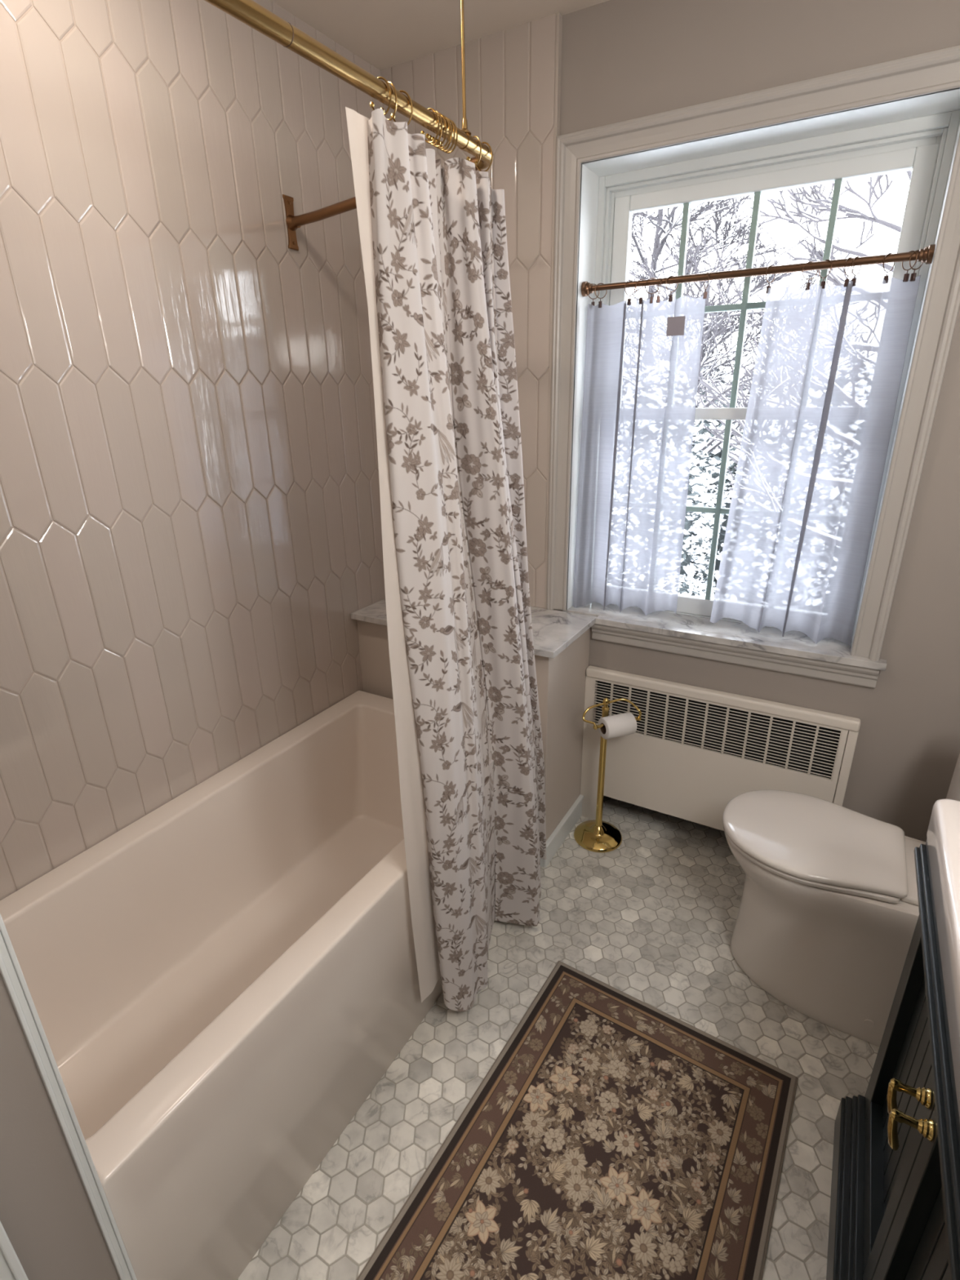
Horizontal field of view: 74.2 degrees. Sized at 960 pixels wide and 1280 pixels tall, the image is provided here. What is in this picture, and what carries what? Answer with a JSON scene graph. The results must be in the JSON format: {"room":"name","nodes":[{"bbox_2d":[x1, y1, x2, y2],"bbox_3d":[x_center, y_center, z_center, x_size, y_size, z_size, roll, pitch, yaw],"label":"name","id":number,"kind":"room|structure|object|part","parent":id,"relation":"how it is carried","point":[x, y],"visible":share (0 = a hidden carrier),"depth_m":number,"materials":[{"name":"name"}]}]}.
{"room":"bathroom","nodes":[
{"label":"bathroom","id":0,"kind":"room"},
{"bbox_2d":[0,973,119,1279],"bbox_3d":[-1.190,0.191,0.434,0.856,2.575,1.030,11,24,28],"label":"wall","id":1,"kind":"structure","parent":0,"point":[47,1216],"depth_m":0.83,"materials":[{"name":"paint"}]},
{"bbox_2d":[0,1221,28,1279],"bbox_3d":[-0.629,0.289,0.569,0.020,2.275,0.105,11,24,28],"label":"trim","id":2,"kind":"structure","parent":1,"relation":"attached to","point":[11,1268],"depth_m":0.80,"materials":[{"name":"paint"}]},
{"bbox_2d":[0,913,137,1279],"bbox_3d":[-0.564,0.099,0.640,0.012,2.575,0.018,11,24,28],"label":"trim","id":3,"kind":"structure","parent":1,"relation":"attached to","point":[11,971],"depth_m":0.83,"materials":[{"name":"paint"}]},
{"bbox_2d":[0,0,385,900],"bbox_3d":[-0.800,-0.578,1.677,0.083,2.052,1.850,11,24,28],"label":"wall","id":4,"kind":"structure","parent":0,"point":[191,531],"depth_m":1.60,"materials":[{"name":"tile"}]},
{"bbox_2d":[271,0,608,70],"bbox_3d":[-0.021,-1.248,0.390,2.440,0.100,3.250,11,24,28],"label":"ceiling","id":5,"kind":"structure","parent":0,"point":[384,33],"depth_m":1.76,"materials":[{"name":"paint"}]},
{"bbox_2d":[204,0,493,250],"bbox_3d":[-0.293,-1.125,1.014,0.608,0.568,1.588,0,21,3],"label":"shower curtain rod","id":6,"kind":"object","parent":5,"relation":"hanging from","point":[249,12],"visible":0.91,"depth_m":1.05,"materials":[{"name":"gold metal"}]},
{"bbox_2d":[369,76,391,115],"bbox_3d":[-0.169,-0.921,1.076,0.042,0.055,0.008,6,22,17],"label":"curtain hook","id":7,"kind":"object","parent":6,"relation":"hanging from","point":[371,104],"visible":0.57,"depth_m":1.07,"materials":[{"name":"gold metal"}]},
{"bbox_2d":[345,106,440,1002],"bbox_3d":[-0.157,0.022,1.383,0.071,1.910,0.178,8,23,23],"label":"curtain liner","id":8,"kind":"object","parent":7,"relation":"hanging from","point":[412,801],"visible":0.59,"depth_m":1.36,"materials":[{"name":"white fabric"}]},
{"bbox_2d":[367,108,546,1011],"bbox_3d":[0.045,-0.034,1.647,0.210,2.015,0.702,11,24,28],"label":"shower curtain","id":9,"kind":"object","parent":7,"relation":"hanging from","point":[444,304],"visible":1,"depth_m":1.47,"materials":[{"name":"fabric"}]},
{"bbox_3d":[-0.272,-1.132,1.620,0.702,0.036,0.032,16,27,36],"label":"return arm","id":10,"kind":"part","parent":6,"relation":"part of","materials":[{"name":"gold metal"}]},
{"bbox_2d":[380,81,397,120],"bbox_3d":[-0.158,-0.928,1.094,0.042,0.055,0.008,15,26,35],"label":"curtain hook","id":11,"kind":"object","parent":6,"relation":"hanging from","point":[389,82],"visible":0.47,"depth_m":1.08,"materials":[{"name":"gold metal"}]},
{"bbox_2d":[390,89,413,125],"bbox_3d":[-0.139,-0.940,1.124,0.042,0.055,0.008,3,21,10],"label":"curtain hook","id":12,"kind":"object","parent":6,"relation":"hanging from","point":[400,91],"visible":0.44,"depth_m":1.12,"materials":[{"name":"gold metal"}]},
{"bbox_2d":[420,107,439,143],"bbox_3d":[-0.094,-0.969,1.196,0.042,0.055,0.008,9,23,25],"label":"curtain hook","id":13,"kind":"object","parent":6,"relation":"hanging from","point":[428,108],"visible":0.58,"depth_m":1.19,"materials":[{"name":"gold metal"}]},
{"bbox_2d":[425,110,442,146],"bbox_3d":[-0.088,-0.973,1.206,0.042,0.055,0.008,14,26,34],"label":"curtain hook","id":14,"kind":"object","parent":6,"relation":"hanging from","point":[427,135],"visible":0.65,"depth_m":1.20,"materials":[{"name":"gold metal"}]},
{"bbox_2d":[428,112,446,147],"bbox_3d":[-0.082,-0.977,1.216,0.042,0.055,0.008,10,24,26],"label":"curtain hook","id":15,"kind":"object","parent":6,"relation":"hanging from","point":[441,114],"visible":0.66,"depth_m":1.21,"materials":[{"name":"gold metal"}]},
{"bbox_2d":[431,115,450,149],"bbox_3d":[-0.076,-0.980,1.225,0.042,0.055,0.008,7,23,21],"label":"curtain hook","id":16,"kind":"object","parent":6,"relation":"hanging from","point":[446,118],"visible":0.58,"depth_m":1.22,"materials":[{"name":"gold metal"}]},
{"bbox_2d":[435,116,452,151],"bbox_3d":[-0.071,-0.984,1.233,0.042,0.055,0.008,13,25,32],"label":"curtain hook","id":17,"kind":"object","parent":6,"relation":"hanging from","point":[437,140],"visible":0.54,"depth_m":1.23,"materials":[{"name":"gold metal"}]},
{"bbox_2d":[438,118,455,152],"bbox_3d":[-0.067,-0.986,1.240,0.042,0.055,0.008,10,24,26],"label":"curtain hook","id":18,"kind":"object","parent":6,"relation":"hanging from","point":[451,122],"visible":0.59,"depth_m":1.24,"materials":[{"name":"gold metal"}]},
{"bbox_2d":[440,120,457,153],"bbox_3d":[-0.062,-0.989,1.247,0.042,0.055,0.008,8,23,23],"label":"curtain hook","id":19,"kind":"object","parent":6,"relation":"hanging from","point":[454,124],"visible":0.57,"depth_m":1.24,"materials":[{"name":"gold metal"}]},
{"bbox_2d":[466,135,481,167],"bbox_3d":[-0.013,-1.021,1.327,0.042,0.055,0.008,17,28,39],"label":"curtain hook","id":20,"kind":"object","parent":6,"relation":"hanging from","point":[468,158],"visible":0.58,"depth_m":1.32,"materials":[{"name":"gold metal"}]},
{"bbox_2d":[474,142,492,171],"bbox_3d":[0.007,-1.034,1.359,0.042,0.055,0.008,7,22,19],"label":"curtain hook","id":21,"kind":"object","parent":6,"relation":"hanging from","point":[486,143],"visible":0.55,"depth_m":1.36,"materials":[{"name":"gold metal"}]},
{"bbox_2d":[380,13,556,608],"bbox_3d":[-0.043,-1.001,2.275,0.702,1.720,0.143,11,24,28],"label":"wall","id":22,"kind":"structure","parent":0,"point":[510,73],"depth_m":1.95,"materials":[{"name":"tile"}]},
{"bbox_2d":[356,619,590,840],"bbox_3d":[-0.024,0.307,2.493,0.791,0.832,0.368,11,24,28],"label":"wall","id":23,"kind":"structure","parent":0,"point":[561,679],"depth_m":2.30,"materials":[{"name":"paint"}]},
{"bbox_2d":[351,598,596,658],"bbox_3d":[-0.030,-0.081,2.309,0.818,0.022,0.379,11,24,28],"label":"marble ledge","id":24,"kind":"object","parent":23,"relation":"on","point":[553,631],"visible":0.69,"depth_m":2.20,"materials":[{"name":"white stone"}]},
{"bbox_2d":[539,794,583,867],"bbox_3d":[0.318,0.717,2.432,0.039,0.100,0.385,11,24,28],"label":"baseboard","id":25,"kind":"structure","parent":23,"relation":"attached to","point":[562,831],"depth_m":2.39,"materials":[{"name":"paint"}]},
{"bbox_2d":[236,795,879,1279],"bbox_3d":[0.021,1.227,1.350,2.350,0.060,3.250,11,24,28],"label":"floor","id":26,"kind":"structure","parent":0,"point":[652,917],"depth_m":1.70,"materials":[{"name":"tile"}]},
{"bbox_2d":[0,690,494,1279],"bbox_3d":[-0.506,0.744,1.788,0.760,0.543,1.472,11,24,28],"label":"bathtub","id":27,"kind":"object","parent":26,"relation":"on","point":[219,984],"visible":0.65,"depth_m":1.52,"materials":[{"name":"ceramic"}]},
{"bbox_2d":[355,960,798,1279],"bbox_3d":[0.227,1.194,1.334,0.660,0.003,1.060,12,25,31],"label":"bath rug","id":28,"kind":"object","parent":26,"relation":"on","point":[611,1135],"visible":1,"depth_m":1.41,"materials":[{"name":"brown fabric"}]},
{"bbox_2d":[573,697,641,853],"bbox_3d":[0.462,0.485,2.336,0.212,0.596,0.184,11,24,28],"label":"toilet paper stand","id":29,"kind":"object","parent":26,"relation":"on","point":[597,835],"visible":0.99,"depth_m":2.38,"materials":[{"name":"gold metal"}]},
{"bbox_3d":[0.463,0.250,2.232,0.211,0.065,0.060,-4,21,-7],"label":"curved arm","id":30,"kind":"part","parent":29,"relation":"part of","materials":[{"name":"gold metal"}]},
{"bbox_2d":[597,711,636,739],"bbox_3d":[0.484,0.302,2.235,0.114,0.078,0.078,-8,22,-18],"label":"toilet paper roll","id":31,"kind":"object","parent":29,"relation":"on","point":[625,723],"visible":0.98,"depth_m":2.21,"materials":[{"name":"paper"}]},
{"bbox_2d":[580,665,860,831],"bbox_3d":[0.791,0.473,2.269,0.884,0.655,0.056,11,24,28],"label":"radiator cover","id":32,"kind":"object","parent":26,"relation":"on","point":[692,750],"visible":0.8,"depth_m":2.22,"materials":[{"name":"metal"}]},
{"bbox_2d":[592,680,842,780],"bbox_3d":[0.775,0.297,2.187,0.806,0.182,0.008,11,24,28],"label":"grille","id":33,"kind":"object","parent":32,"relation":"attached to","point":[838,757],"depth_m":2.15,"materials":[{"name":"metal"}]},
{"bbox_2d":[722,751,959,1046],"bbox_3d":[1.030,0.616,1.690,0.739,0.798,0.414,11,24,28],"label":"toilet","id":34,"kind":"object","parent":26,"relation":"on","point":[828,915],"visible":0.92,"depth_m":1.66,"materials":[{"name":"white ceramic"}]},
{"bbox_3d":[0.899,0.549,1.745,0.430,0.016,0.372,11,24,28],"label":"seat","id":35,"kind":"part","parent":34,"relation":"part of","materials":[{"name":"white plastic"}]},
{"bbox_3d":[0.902,0.529,1.735,0.446,0.026,0.376,11,24,28],"label":"lid","id":36,"kind":"part","parent":34,"relation":"part of","materials":[{"name":"white ceramic"}]},
{"bbox_3d":[1.026,0.785,1.760,0.706,0.434,0.364,11,24,28],"label":"bowl","id":37,"kind":"part","parent":34,"relation":"part of","materials":[{"name":"white ceramic"}]},
{"bbox_3d":[1.249,0.479,1.499,0.215,0.335,0.400,11,24,28],"label":"tank","id":38,"kind":"part","parent":34,"relation":"part of","materials":[{"name":"white ceramic"}]},
{"bbox_2d":[826,838,959,1279],"bbox_3d":[0.670,1.020,0.635,0.514,0.818,1.485,11,24,28],"label":"bathroom vanity","id":39,"kind":"object","parent":26,"relation":"on","point":[895,1213],"visible":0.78,"depth_m":1.07,"materials":[{"name":"black paint"}]},
{"bbox_3d":[0.504,1.313,0.847,0.100,0.124,1.471,11,24,28],"label":"moulding","id":40,"kind":"part","parent":39,"relation":"part of","materials":[{"name":"green paint"}]},
{"bbox_3d":[0.763,0.796,1.131,0.027,0.620,0.387,11,24,28],"label":"cabinet door","id":41,"kind":"part","parent":39,"relation":"part of","materials":[{"name":"green paint"}]},
{"bbox_3d":[0.567,0.921,0.817,0.027,0.620,0.387,11,24,28],"label":"cabinet door","id":42,"kind":"part","parent":39,"relation":"part of","materials":[{"name":"green paint"}]},
{"bbox_3d":[0.772,0.797,1.126,0.006,0.500,0.297,11,24,28],"label":"beadboard panel","id":43,"kind":"part","parent":39,"relation":"part of","materials":[{"name":"green paint"}]},
{"bbox_3d":[0.639,0.694,0.953,0.050,0.079,0.027,11,24,28],"label":"pendant pull","id":44,"kind":"part","parent":39,"relation":"part of","materials":[{"name":"gold metal"}]},
{"bbox_3d":[0.614,0.710,0.913,0.050,0.079,0.027,11,24,28],"label":"pendant pull","id":45,"kind":"part","parent":39,"relation":"part of","materials":[{"name":"gold metal"}]},
{"bbox_3d":[0.577,0.923,0.812,0.006,0.500,0.297,11,24,28],"label":"beadboard panel","id":46,"kind":"part","parent":39,"relation":"part of","materials":[{"name":"green paint"}]},
{"bbox_3d":[0.485,0.635,0.598,0.063,0.066,1.485,11,24,28],"label":"moulding","id":47,"kind":"part","parent":39,"relation":"part of","materials":[{"name":"green paint"}]},
{"bbox_2d":[926,799,959,1120],"bbox_3d":[0.671,0.604,0.461,0.488,0.080,1.521,11,24,28],"label":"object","id":48,"kind":"object","parent":39,"relation":"in","point":[943,835],"visible":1,"depth_m":0.96,"materials":[{"name":"white ceramic"}]},
{"bbox_2d":[533,0,959,841],"bbox_3d":[0.705,-0.486,2.093,2.340,2.575,0.272,11,24,28],"label":"wall","id":49,"kind":"structure","parent":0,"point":[622,60],"depth_m":1.74,"materials":[{"name":"paint"}]},
{"bbox_2d":[546,44,959,688],"bbox_3d":[0.763,-0.692,1.954,1.082,1.534,0.275,11,24,28],"label":"window","id":50,"kind":"structure","parent":49,"relation":"attached to","point":[903,114],"depth_m":1.78,"materials":[{"name":"white paint"}]},
{"bbox_3d":[0.794,-0.409,2.120,0.845,0.689,0.033,11,24,28],"label":"sash","id":51,"kind":"part","parent":50,"relation":"part of","materials":[{"name":"paint"}]},
{"bbox_3d":[0.776,-0.035,2.151,1.027,0.022,0.185,11,24,28],"label":"sill","id":52,"kind":"part","parent":50,"relation":"part of","materials":[{"name":"white stone"}]},
{"bbox_2d":[581,244,935,296],"bbox_3d":[0.722,-1.028,1.781,0.915,0.042,0.042,11,24,28],"label":"curtain rod","id":53,"kind":"object","parent":50,"relation":"attached to","point":[925,255],"visible":1,"depth_m":1.73,"materials":[{"name":"brown metal"}]},
{"bbox_2d":[587,284,599,306],"bbox_3d":[0.355,-1.078,1.989,0.044,0.068,0.010,-10,23,-22],"label":"ring","id":54,"kind":"object","parent":53,"relation":"hanging from","point":[593,303],"visible":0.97,"depth_m":1.99,"materials":[{"name":"brown metal"}]},
{"bbox_2d":[594,283,607,307],"bbox_3d":[0.376,-1.074,1.978,0.044,0.068,0.010,-9,22,-19],"label":"ring","id":55,"kind":"object","parent":53,"relation":"hanging from","point":[600,301],"visible":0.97,"depth_m":1.98,"materials":[{"name":"brown metal"}]},
{"bbox_2d":[624,280,635,305],"bbox_3d":[0.457,-1.059,1.934,0.044,0.068,0.010,-14,25,-30],"label":"ring","id":56,"kind":"object","parent":53,"relation":"hanging from","point":[628,303],"visible":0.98,"depth_m":1.94,"materials":[{"name":"brown metal"}]},
{"bbox_2d":[635,278,648,304],"bbox_3d":[0.488,-1.053,1.917,0.044,0.068,0.010,-9,23,-20],"label":"ring","id":57,"kind":"object","parent":53,"relation":"hanging from","point":[641,297],"visible":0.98,"depth_m":1.92,"materials":[{"name":"brown metal"}]},
{"bbox_2d":[644,277,659,303],"bbox_3d":[0.515,-1.047,1.901,0.044,0.068,0.010,-2,21,-3],"label":"ring","id":58,"kind":"object","parent":53,"relation":"hanging from","point":[651,296],"visible":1,"depth_m":1.90,"materials":[{"name":"brown metal"}]},
{"bbox_2d":[656,276,661,302],"bbox_3d":[0.533,-1.044,1.892,0.010,0.068,0.044,0,21,4],"label":"ring","id":59,"kind":"object","parent":53,"relation":"hanging from","point":[658,298],"visible":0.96,"depth_m":1.90,"materials":[{"name":"brown metal"}]},
{"bbox_2d":[665,275,678,302],"bbox_3d":[0.566,-1.038,1.874,0.044,0.068,0.010,-8,22,-18],"label":"ring","id":60,"kind":"object","parent":53,"relation":"hanging from","point":[670,297],"visible":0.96,"depth_m":1.88,"materials":[{"name":"brown metal"}]},
{"bbox_2d":[702,271,709,298],"bbox_3d":[0.651,-1.021,1.827,0.010,0.068,0.044,0,21,2],"label":"ring","id":61,"kind":"object","parent":53,"relation":"hanging from","point":[704,295],"visible":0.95,"depth_m":1.83,"materials":[{"name":"brown metal"}]},
{"bbox_2d":[572,296,706,615],"bbox_3d":[0.505,-0.565,2.102,0.376,1.002,0.047,11,24,28],"label":"sheer curtain","id":62,"kind":"object","parent":61,"relation":"hanging from","point":[642,366],"visible":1,"depth_m":2.08,"materials":[{"name":"fabric"}]},
{"bbox_2d":[765,265,775,293],"bbox_3d":[0.798,-0.993,1.747,0.044,0.068,0.010,-14,25,-30],"label":"ring","id":63,"kind":"object","parent":53,"relation":"hanging from","point":[769,286],"visible":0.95,"depth_m":1.75,"materials":[{"name":"brown metal"}]},
{"bbox_2d":[801,261,817,290],"bbox_3d":[0.883,-0.977,1.700,0.044,0.068,0.010,-2,21,-1],"label":"ring","id":64,"kind":"object","parent":53,"relation":"hanging from","point":[807,285],"visible":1,"depth_m":1.70,"materials":[{"name":"brown metal"}]},
{"bbox_2d":[818,259,831,288],"bbox_3d":[0.914,-0.971,1.683,0.010,0.068,0.044,-6,22,-14],"label":"ring","id":65,"kind":"object","parent":53,"relation":"hanging from","point":[823,282],"visible":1,"depth_m":1.69,"materials":[{"name":"brown metal"}]},
{"bbox_2d":[844,257,854,287],"bbox_3d":[0.963,-0.961,1.657,0.044,0.068,0.010,-14,25,-30],"label":"ring","id":66,"kind":"object","parent":53,"relation":"hanging from","point":[846,282],"visible":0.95,"depth_m":1.66,"materials":[{"name":"brown metal"}]},
{"bbox_2d":[851,256,861,286],"bbox_3d":[0.977,-0.959,1.649,0.044,0.068,0.010,-14,25,-30],"label":"ring","id":67,"kind":"object","parent":53,"relation":"hanging from","point":[854,280],"visible":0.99,"depth_m":1.65,"materials":[{"name":"brown metal"}]},
{"bbox_2d":[882,253,894,283],"bbox_3d":[1.039,-0.947,1.615,0.044,0.068,0.010,-10,23,-23],"label":"ring","id":68,"kind":"object","parent":53,"relation":"hanging from","point":[886,277],"visible":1,"depth_m":1.62,"materials":[{"name":"brown metal"}]},
{"bbox_2d":[710,275,920,645],"bbox_3d":[0.946,-0.479,1.861,0.413,1.003,0.042,11,24,28],"label":"sheer curtain","id":69,"kind":"object","parent":68,"relation":"hanging from","point":[829,362],"visible":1,"depth_m":1.84,"materials":[{"name":"white fabric"}]},
{"bbox_2d":[902,250,917,281],"bbox_3d":[1.077,-0.939,1.595,0.010,0.068,0.044,-6,22,-13],"label":"ring","id":70,"kind":"object","parent":53,"relation":"hanging from","point":[906,275],"visible":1,"depth_m":1.60,"materials":[{"name":"brown metal"}]},
{"bbox_2d":[909,249,922,281],"bbox_3d":[1.090,-0.937,1.587,0.044,0.068,0.010,-7,22,-14],"label":"ring","id":71,"kind":"object","parent":53,"relation":"hanging from","point":[913,277],"visible":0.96,"depth_m":1.59,"materials":[{"name":"brown metal"}]},
{"bbox_3d":[0.802,-1.015,1.921,0.845,0.658,0.037,11,24,28],"label":"sash","id":72,"kind":"part","parent":50,"relation":"part of","materials":[{"name":"paint"}]},
{"label":"outside","id":73,"kind":"structure","parent":0,"visible":0},
{"bbox_2d":[689,490,725,598],"bbox_3d":[18.030,-9.404,32.938,80.000,3.253,70.000,11,24,28],"label":"snow ground","id":74,"kind":"structure","parent":73,"point":[714,500],"depth_m":24.82,"materials":[{"name":"white snow"}]},
{"bbox_2d":[678,574,714,597],"bbox_3d":[4.644,-1.081,14.756,1.901,0.909,1.394,11,24,28],"label":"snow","id":75,"kind":"structure","parent":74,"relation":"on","point":[688,585],"depth_m":14.37,"materials":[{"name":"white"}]},
{"bbox_2d":[680,392,715,582],"bbox_3d":[4.136,-3.750,15.250,2.965,5.559,3.074,-11,23,-25],"label":"tree","id":76,"kind":"object","parent":74,"relation":"on","point":[695,497],"visible":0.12,"depth_m":14.80,"materials":[{"name":"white plant"}]},
{"bbox_2d":[631,196,784,395],"bbox_3d":[3.994,-7.948,16.672,6.707,12.269,6.888,11,24,28],"label":"tree","id":77,"kind":"object","parent":74,"relation":"on","point":[658,246],"visible":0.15,"depth_m":15.09,"materials":[{"name":"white plant"}]},
{"bbox_2d":[693,364,738,492],"bbox_3d":[8.848,-10.360,30.297,9.604,6.579,4.142,11,24,28],"label":"shrub","id":78,"kind":"object","parent":74,"relation":"on","point":[716,422],"visible":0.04,"depth_m":28.51,"materials":[{"name":"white plant"}]},
{"bbox_2d":[695,429,742,594],"bbox_3d":[7.111,-3.310,15.164,3.541,4.744,2.954,11,24,28],"label":"shrub","id":79,"kind":"object","parent":74,"relation":"on","point":[727,496],"visible":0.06,"depth_m":15.55,"materials":[{"name":"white plant"}]},
{"bbox_2d":[697,364,754,493],"bbox_3d":[13.984,-9.231,27.346,10.332,6.482,3.940,10,24,26],"label":"shrub","id":80,"kind":"object","parent":74,"relation":"on","point":[717,460],"visible":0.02,"depth_m":28.53,"materials":[{"name":"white plant"}]},
{"bbox_2d":[626,195,860,467],"bbox_3d":[5.738,-6.199,15.581,6.758,9.729,8.353,11,24,28],"label":"tree","id":81,"kind":"object","parent":74,"relation":"on","point":[691,262],"visible":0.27,"depth_m":14.60,"materials":[{"name":"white plant"}]},
{"bbox_2d":[697,169,911,490],"bbox_3d":[5.303,-2.792,9.160,4.239,8.018,3.886,11,24,28],"label":"tree","id":82,"kind":"object","parent":74,"relation":"on","point":[818,206],"visible":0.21,"depth_m":8.84,"materials":[{"name":"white plant"}]}
]}

